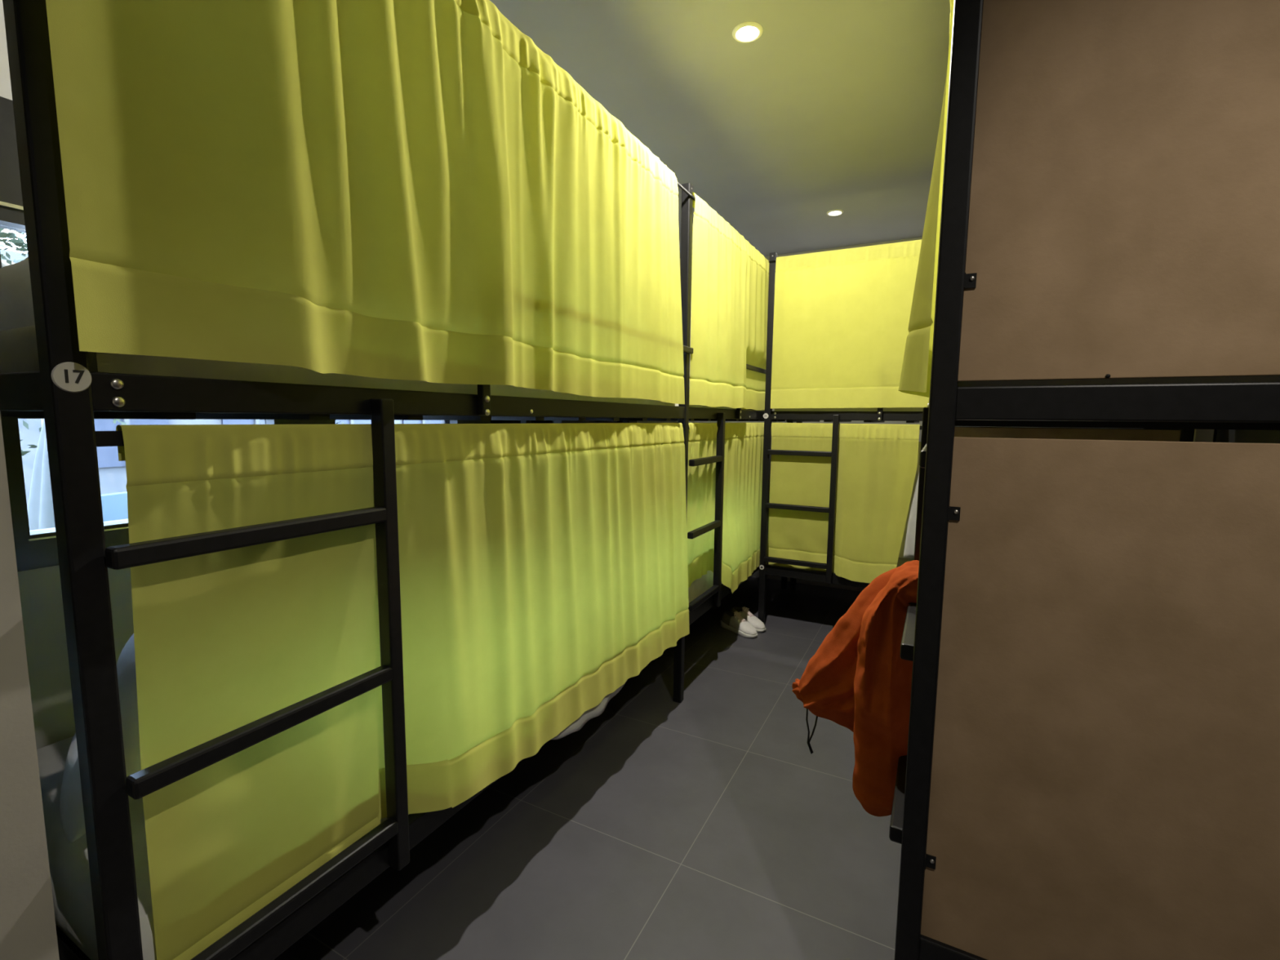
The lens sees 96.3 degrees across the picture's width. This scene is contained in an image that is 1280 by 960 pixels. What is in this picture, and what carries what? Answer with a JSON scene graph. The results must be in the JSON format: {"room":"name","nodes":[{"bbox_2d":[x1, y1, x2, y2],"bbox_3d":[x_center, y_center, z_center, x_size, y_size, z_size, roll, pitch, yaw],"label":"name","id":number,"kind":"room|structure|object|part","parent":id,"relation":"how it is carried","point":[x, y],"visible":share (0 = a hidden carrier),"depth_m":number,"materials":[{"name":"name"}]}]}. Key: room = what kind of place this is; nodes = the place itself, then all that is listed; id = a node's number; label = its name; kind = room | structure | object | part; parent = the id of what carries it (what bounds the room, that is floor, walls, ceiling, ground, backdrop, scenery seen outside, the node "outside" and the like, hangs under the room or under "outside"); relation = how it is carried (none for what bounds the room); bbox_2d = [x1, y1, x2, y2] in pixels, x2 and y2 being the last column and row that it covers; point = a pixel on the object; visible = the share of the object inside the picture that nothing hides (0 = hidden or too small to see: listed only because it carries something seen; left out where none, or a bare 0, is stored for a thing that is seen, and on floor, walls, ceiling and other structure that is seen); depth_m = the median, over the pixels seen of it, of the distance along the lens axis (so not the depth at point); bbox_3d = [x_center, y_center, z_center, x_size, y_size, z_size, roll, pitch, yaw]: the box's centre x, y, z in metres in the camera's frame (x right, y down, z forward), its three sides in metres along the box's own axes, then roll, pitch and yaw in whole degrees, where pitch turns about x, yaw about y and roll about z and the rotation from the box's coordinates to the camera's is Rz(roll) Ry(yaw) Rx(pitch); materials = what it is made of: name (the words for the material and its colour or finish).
{"room":"dormitory","nodes":[
{"label":"dormitory","id":0,"kind":"room"},
{"bbox_2d":[0,413,59,959],"bbox_3d":[-1.618,-0.015,0.089,0.950,2.600,1.856,4,7,27],"label":"wall","id":1,"kind":"structure","parent":0,"point":[28,929],"depth_m":0.72,"materials":[{"name":"grey paint"}]},
{"bbox_2d":[0,0,680,749],"bbox_3d":[-1.091,-0.241,2.265,0.150,2.600,6.220,4,7,27],"label":"wall","id":2,"kind":"structure","parent":0,"point":[40,588],"depth_m":1.44,"materials":[{"name":"paint"}]},
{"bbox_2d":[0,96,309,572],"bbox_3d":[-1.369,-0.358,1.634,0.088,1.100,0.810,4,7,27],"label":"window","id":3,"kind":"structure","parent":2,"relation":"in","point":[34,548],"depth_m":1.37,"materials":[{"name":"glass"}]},
{"bbox_2d":[309,418,475,424],"bbox_3d":[-0.992,-0.430,2.347,0.088,1.100,0.810,4,7,27],"label":"window","id":4,"kind":"structure","parent":2,"relation":"in","point":[331,421],"depth_m":2.45,"materials":[{"name":"glass"}]},
{"bbox_3d":[-1.013,-0.108,2.378,0.005,0.282,0.594,4,7,27],"label":"pane","id":5,"kind":"part","parent":4,"relation":"part of","materials":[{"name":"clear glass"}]},
{"bbox_2d":[475,420,573,423],"bbox_3d":[-0.616,-0.503,3.061,0.088,1.100,0.810,4,7,27],"label":"window","id":6,"kind":"structure","parent":2,"relation":"in","point":[477,421],"depth_m":3.05,"materials":[{"name":"metal"}]},
{"bbox_3d":[-0.636,-0.180,3.092,0.005,0.282,0.594,4,7,27],"label":"pane","id":7,"kind":"part","parent":6,"relation":"part of","materials":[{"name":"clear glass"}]},
{"bbox_2d":[573,420,636,422],"bbox_3d":[-0.240,-0.575,3.774,0.088,1.100,0.810,4,7,27],"label":"window","id":8,"kind":"structure","parent":2,"relation":"in","point":[574,421],"depth_m":3.84,"materials":[{"name":"glass"}]},
{"bbox_3d":[-0.260,-0.253,3.805,0.005,0.282,0.594,4,7,27],"label":"pane","id":9,"kind":"part","parent":8,"relation":"part of","materials":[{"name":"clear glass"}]},
{"bbox_2d":[274,576,901,959],"bbox_3d":[0.326,1.194,1.663,3.380,0.100,6.520,4,7,27],"label":"floor","id":10,"kind":"structure","parent":0,"point":[707,825],"depth_m":1.77,"materials":[{"name":"grey tile"}]},
{"bbox_2d":[0,0,693,959],"bbox_3d":[-0.658,-0.046,1.864,0.950,2.305,2.072,4,7,27],"label":"bunk bed","id":11,"kind":"object","parent":10,"relation":"on","point":[64,391],"visible":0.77,"depth_m":0.83,"materials":[{"name":"metal"}]},
{"bbox_3d":[-1.142,-0.142,0.955,0.846,0.052,0.031,4,7,27],"label":"rail","id":12,"kind":"part","parent":11,"relation":"part of","materials":[{"name":"black metal"}]},
{"bbox_3d":[-1.151,0.821,1.058,0.846,0.063,0.031,4,7,27],"label":"rail","id":13,"kind":"part","parent":11,"relation":"part of","materials":[{"name":"black metal"}]},
{"bbox_3d":[-0.754,0.069,0.772,0.039,2.305,0.039,4,7,27],"label":"post","id":14,"kind":"part","parent":11,"relation":"part of","materials":[{"name":"black metal"}]},
{"bbox_2d":[36,736,408,959],"bbox_3d":[-0.680,0.659,1.946,0.837,0.156,1.980,4,7,27],"label":"mattress","id":15,"kind":"object","parent":11,"relation":"on","point":[69,870],"visible":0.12,"depth_m":1.02,"materials":[{"name":"white fabric"}]},
{"bbox_2d":[59,633,141,845],"bbox_3d":[-1.039,0.461,1.202,0.235,0.343,0.501,-4,8,-39],"label":"pillow","id":16,"kind":"object","parent":15,"relation":"on","point":[71,805],"visible":0.17,"depth_m":1.01,"materials":[{"name":"white fabric"}]},
{"bbox_2d":[551,681,626,739],"bbox_3d":[-0.180,0.683,1.913,0.071,0.228,0.560,4,7,27],"label":"sheet","id":17,"kind":"object","parent":15,"relation":"hanging from","point":[597,710],"visible":0.14,"depth_m":1.88,"materials":[{"name":"white fabric"}]},
{"bbox_2d":[0,324,678,406],"bbox_3d":[-0.660,-0.283,1.839,0.862,0.118,1.980,4,7,27],"label":"mattress","id":18,"kind":"object","parent":11,"relation":"on","point":[18,346],"visible":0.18,"depth_m":0.93,"materials":[{"name":"black fabric"}]},
{"bbox_2d":[0,256,35,330],"bbox_3d":[-1.036,-0.375,1.129,0.620,0.278,0.246,3,6,20],"label":"pillow","id":19,"kind":"object","parent":18,"relation":"on","point":[16,307],"visible":0.06,"depth_m":1.05,"materials":[{"name":"grey fabric"}]},
{"bbox_2d":[45,0,684,404],"bbox_3d":[-0.250,-0.681,1.529,0.079,0.898,1.940,4,7,27],"label":"curtain","id":20,"kind":"object","parent":11,"relation":"hanging from","point":[393,189],"visible":1,"depth_m":1.05,"materials":[{"name":"fabric"}]},
{"bbox_3d":[-0.288,0.755,1.750,0.030,0.063,1.998,4,7,27],"label":"rail","id":21,"kind":"part","parent":11,"relation":"part of","materials":[{"name":"black metal"}]},
{"bbox_3d":[-0.279,-0.208,1.647,0.030,0.052,1.998,4,7,27],"label":"rail","id":22,"kind":"part","parent":11,"relation":"part of","materials":[{"name":"black metal"}]},
{"bbox_3d":[-0.276,-0.145,1.652,0.010,0.021,2.000,4,7,27],"label":"curtain rod","id":23,"kind":"part","parent":11,"relation":"part of","materials":[{"name":"black metal"}]},
{"bbox_2d":[115,422,689,959],"bbox_3d":[-0.258,0.322,1.692,0.094,0.968,1.941,4,7,28],"label":"curtain","id":24,"kind":"object","parent":11,"relation":"hanging from","point":[543,567],"visible":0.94,"depth_m":1.17,"materials":[{"name":"fabric"}]},
{"bbox_3d":[-0.589,-0.163,2.969,0.039,2.305,0.039,4,7,27],"label":"post","id":25,"kind":"part","parent":11,"relation":"part of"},
{"bbox_3d":[0.191,-0.113,2.563,0.039,2.305,0.039,4,7,27],"label":"post","id":26,"kind":"part","parent":11,"relation":"part of","materials":[{"name":"black metal"}]},
{"bbox_3d":[-0.251,-1.113,1.540,0.012,0.012,2.072,4,7,27],"label":"curtain rod","id":27,"kind":"part","parent":11,"relation":"part of","materials":[{"name":"silver metal"}]},
{"bbox_3d":[-0.078,-0.508,1.940,0.019,0.025,1.315,4,7,27],"label":"guard rail","id":28,"kind":"part","parent":11,"relation":"part of","materials":[{"name":"black metal"}]},
{"bbox_2d":[671,194,793,625],"bbox_3d":[0.286,-0.228,3.655,0.950,2.305,2.072,4,7,27],"label":"bunk bed","id":29,"kind":"object","parent":10,"relation":"on","point":[713,597],"visible":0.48,"depth_m":2.90,"materials":[{"name":"metal"}]},
{"bbox_3d":[0.665,-0.390,3.438,0.030,0.052,1.998,4,7,27],"label":"rail","id":30,"kind":"part","parent":29,"relation":"part of","materials":[{"name":"black metal"}]},
{"bbox_2d":[686,422,770,593],"bbox_3d":[0.547,0.146,3.229,0.087,0.930,1.403,4,7,27],"label":"curtain","id":31,"kind":"object","parent":29,"relation":"hanging from","point":[744,442],"visible":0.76,"depth_m":3.10,"materials":[{"name":"fabric"}]},
{"bbox_2d":[688,542,768,602],"bbox_3d":[0.264,0.478,3.737,0.836,0.156,1.980,4,7,27],"label":"mattress","id":32,"kind":"object","parent":29,"relation":"on","point":[700,585],"visible":0.09,"depth_m":2.96,"materials":[{"name":"fabric"}]},
{"bbox_2d":[688,192,768,410],"bbox_3d":[0.570,-0.839,3.106,0.064,0.903,1.423,4,7,27],"label":"curtain","id":33,"kind":"object","parent":29,"relation":"hanging from","point":[730,277],"visible":0.83,"depth_m":2.80,"materials":[{"name":"fabric"}]},
{"bbox_3d":[0.656,0.573,3.541,0.030,0.063,1.998,4,7,27],"label":"rail","id":34,"kind":"part","parent":29,"relation":"part of","materials":[{"name":"black metal"}]},
{"bbox_2d":[688,389,774,411],"bbox_3d":[0.285,-0.465,3.630,0.862,0.118,1.980,4,7,27],"label":"mattress","id":35,"kind":"object","parent":29,"relation":"on","point":[690,406],"visible":0.02,"depth_m":2.96,"materials":[{"name":"fabric"}]},
{"bbox_3d":[0.856,-0.688,3.711,0.019,0.025,1.362,4,7,27],"label":"guard rail","id":36,"kind":"part","parent":29,"relation":"part of","materials":[{"name":"black metal"}]},
{"bbox_3d":[1.136,-0.294,4.354,0.039,2.305,0.039,4,7,27],"label":"post","id":37,"kind":"part","parent":29,"relation":"part of","materials":[{"name":"black metal"}]},
{"bbox_2d":[720,611,757,638],"bbox_3d":[0.620,0.885,3.560,0.108,0.119,0.270,-4,8,-36],"label":"shoe","id":38,"kind":"object","parent":10,"relation":"on","point":[734,622],"visible":1,"depth_m":3.54,"materials":[{"name":"white fabric"}]},
{"bbox_2d":[729,606,765,632],"bbox_3d":[0.688,0.875,3.653,0.108,0.119,0.270,-4,8,-38],"label":"shoe","id":39,"kind":"object","parent":10,"relation":"on","point":[759,625],"visible":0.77,"depth_m":3.61,"materials":[{"name":"white fabric"}]},
{"bbox_2d":[757,252,1217,624],"bbox_3d":[1.885,-0.192,3.465,2.079,2.305,0.950,4,7,27],"label":"bunk bed","id":40,"kind":"object","parent":10,"relation":"on","point":[828,576],"visible":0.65,"depth_m":3.45,"materials":[{"name":"metal"}]},
{"bbox_3d":[0.790,-0.213,3.557,0.039,2.305,0.039,4,7,27],"label":"post","id":41,"kind":"part","parent":40,"relation":"part of","materials":[{"name":"black metal"}]},
{"bbox_3d":[1.199,-0.291,4.333,0.039,2.305,0.039,4,7,27],"label":"post","id":42,"kind":"part","parent":40,"relation":"part of","materials":[{"name":"black metal"}]},
{"bbox_3d":[1.682,0.623,3.171,1.998,0.063,0.030,4,7,27],"label":"rail","id":43,"kind":"part","parent":40,"relation":"part of","materials":[{"name":"black metal"}]},
{"bbox_2d":[768,422,919,582],"bbox_3d":[1.163,0.125,3.373,0.820,0.910,0.082,4,7,29],"label":"curtain","id":44,"kind":"object","parent":40,"relation":"hanging from","point":[877,463],"visible":0.91,"depth_m":3.34,"materials":[{"name":"fabric"}]},
{"bbox_3d":[1.691,-0.340,3.068,1.998,0.052,0.030,4,7,27],"label":"rail","id":45,"kind":"part","parent":40,"relation":"part of","materials":[{"name":"black metal"}]},
{"bbox_2d":[774,407,923,411],"bbox_3d":[1.891,-0.430,3.442,1.980,0.118,0.862,4,7,27],"label":"mattress","id":46,"kind":"object","parent":40,"relation":"on","point":[871,409],"visible":0.15,"depth_m":3.32,"materials":[{"name":"fabric"}]},
{"bbox_2d":[770,239,928,408],"bbox_3d":[1.623,-0.824,3.014,1.854,0.892,0.044,4,7,27],"label":"curtain","id":47,"kind":"object","parent":40,"relation":"hanging from","point":[842,317],"visible":0.43,"depth_m":3.25,"materials":[{"name":"fabric"}]},
{"bbox_2d":[896,557,913,567],"bbox_3d":[1.888,0.513,3.554,1.980,0.156,0.836,4,7,27],"label":"mattress","id":48,"kind":"object","parent":40,"relation":"on","point":[901,561],"visible":0.05,"depth_m":3.30,"materials":[{"name":"grey fabric"}]},
{"bbox_2d":[898,441,920,558],"bbox_3d":[1.574,0.118,3.189,0.300,0.660,0.030,4,7,27],"label":"towel","id":49,"kind":"object","parent":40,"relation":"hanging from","point":[907,548],"visible":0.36,"depth_m":3.22,"materials":[{"name":"white fabric"}]},
{"bbox_3d":[1.689,-0.277,3.071,2.000,0.021,0.010,4,7,27],"label":"curtain rod","id":50,"kind":"part","parent":40,"relation":"part of","materials":[{"name":"black metal"}]},
{"bbox_3d":[2.590,-0.096,2.619,0.039,2.305,0.039,4,7,27],"label":"post","id":51,"kind":"part","parent":40,"relation":"part of","materials":[{"name":"black metal"}]},
{"bbox_2d":[888,0,1279,959],"bbox_3d":[1.347,-0.005,1.658,0.942,2.305,2.084,4,7,27],"label":"bunk bed","id":52,"kind":"object","parent":10,"relation":"on","point":[1090,770],"visible":1,"depth_m":0.85,"materials":[{"name":"metal"}]},
{"bbox_2d":[791,560,919,816],"bbox_3d":[0.526,0.474,1.381,0.329,0.573,0.246,4,7,27],"label":"jacket","id":53,"kind":"object","parent":52,"relation":"hanging from","point":[858,680],"visible":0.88,"depth_m":1.29,"materials":[{"name":"orange fabric"}]},
{"bbox_2d":[898,0,954,397],"bbox_3d":[0.927,-0.691,1.798,0.072,0.912,1.980,4,7,27],"label":"curtain","id":54,"kind":"object","parent":52,"relation":"hanging from","point":[915,376],"visible":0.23,"depth_m":1.07,"materials":[{"name":"fabric"}]},
{"bbox_3d":[0.492,0.062,0.955,0.039,2.305,0.039,4,7,27],"label":"post","id":55,"kind":"part","parent":52,"relation":"part of","materials":[{"name":"black metal"}]},
{"bbox_3d":[0.875,0.864,0.835,0.846,0.063,0.031,4,7,27],"label":"rail","id":56,"kind":"part","parent":52,"relation":"part of","materials":[{"name":"black metal"}]},
{"bbox_3d":[1.823,0.215,2.576,0.844,0.889,0.012,4,7,27],"label":"panel","id":57,"kind":"part","parent":52,"relation":"part of","materials":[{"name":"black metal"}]},
{"bbox_3d":[0.878,0.396,0.785,0.844,0.889,0.012,4,7,27],"label":"panel","id":58,"kind":"part","parent":52,"relation":"part of","materials":[{"name":"brown wood"}]},
{"bbox_3d":[0.884,-0.099,0.732,0.846,0.052,0.031,4,7,27],"label":"rail","id":59,"kind":"part","parent":52,"relation":"part of","materials":[{"name":"black metal"}]},
{"bbox_2d":[957,375,1279,386],"bbox_3d":[1.347,-0.242,1.628,0.862,0.118,1.980,4,7,27],"label":"mattress","id":60,"kind":"object","parent":52,"relation":"on","point":[1257,378],"visible":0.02,"depth_m":0.84,"materials":[{"name":"fabric"}]},
{"bbox_3d":[0.888,-0.594,0.680,0.844,0.924,0.012,4,7,27],"label":"panel","id":61,"kind":"part","parent":52,"relation":"part of","materials":[{"name":"brown wood"}]},
{"bbox_3d":[2.217,-0.069,2.340,0.039,2.305,0.039,4,7,27],"label":"post","id":62,"kind":"part","parent":52,"relation":"part of","materials":[{"name":"black metal"}]},
{"bbox_2d":[489,0,950,265],"bbox_3d":[0.352,-1.516,1.375,3.380,0.150,6.520,4,7,27],"label":"ceiling","id":63,"kind":"structure","parent":0,"point":[837,104],"depth_m":2.29,"materials":[{"name":"paint"}]},
{"bbox_2d":[732,21,763,42],"bbox_3d":[0.359,-1.494,1.917,0.102,0.007,0.102,4,7,27],"label":"recessed light","id":64,"kind":"object","parent":63,"relation":"in","point":[745,32],"visible":1,"depth_m":1.91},
{"bbox_2d":[826,209,844,216],"bbox_3d":[1.215,-1.662,3.569,0.102,0.007,0.102,4,7,27],"label":"recessed light","id":65,"kind":"object","parent":63,"relation":"in","point":[833,212],"visible":1,"depth_m":3.56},
{"bbox_2d":[688,236,1115,591],"bbox_3d":[1.819,-0.433,4.326,3.380,2.600,0.150,4,7,27],"label":"wall","id":66,"kind":"structure","parent":0,"point":[756,574],"depth_m":4.44,"materials":[{"name":"paint"}]},
{"bbox_2d":[1163,428,1279,443],"bbox_3d":[1.768,-0.055,0.776,0.150,2.600,6.220,4,7,27],"label":"wall","id":67,"kind":"structure","parent":0,"point":[1244,436],"depth_m":2.39,"materials":[{"name":"grey paint"}]},
{"bbox_2d":[1193,429,1213,442],"bbox_3d":[2.335,-0.221,2.378,0.055,2.600,0.060,4,7,27],"label":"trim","id":68,"kind":"structure","parent":67,"relation":"attached to","point":[1200,435],"depth_m":2.36,"materials":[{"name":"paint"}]},
{"label":"outside","id":69,"kind":"structure","parent":0,"visible":0},
{"bbox_3d":[-3.956,0.841,6.713,8.900,0.250,16.000,4,7,27],"label":"paving","id":70,"kind":"object","parent":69,"visible":0},
{"bbox_2d":[27,418,55,530],"bbox_3d":[-2.642,0.183,2.627,0.382,1.950,0.391,4,7,27],"label":"parasol","id":71,"kind":"object","parent":70,"relation":"on","point":[40,505],"visible":0.1,"depth_m":2.54,"materials":[{"name":"fabric"}]},
{"bbox_2d":[0,227,126,455],"bbox_3d":[-4.927,-1.454,4.649,1.994,4.739,2.038,4,7,27],"label":"tree","id":72,"kind":"object","parent":70,"relation":"on","point":[19,242],"visible":0.04,"depth_m":4.57,"materials":[{"name":"green plant"}]},
{"bbox_2d":[101,491,128,521],"bbox_3d":[-3.545,0.545,4.104,0.440,0.900,0.440,1,6,8],"label":"garden chair","id":73,"kind":"object","parent":70,"relation":"on","point":[114,505],"visible":0.02,"depth_m":4.07,"materials":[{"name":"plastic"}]},
{"bbox_2d":[1,249,439,508],"bbox_3d":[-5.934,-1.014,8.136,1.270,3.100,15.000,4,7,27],"label":"house","id":74,"kind":"structure","parent":70,"relation":"on","point":[112,472],"depth_m":6.61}
]}

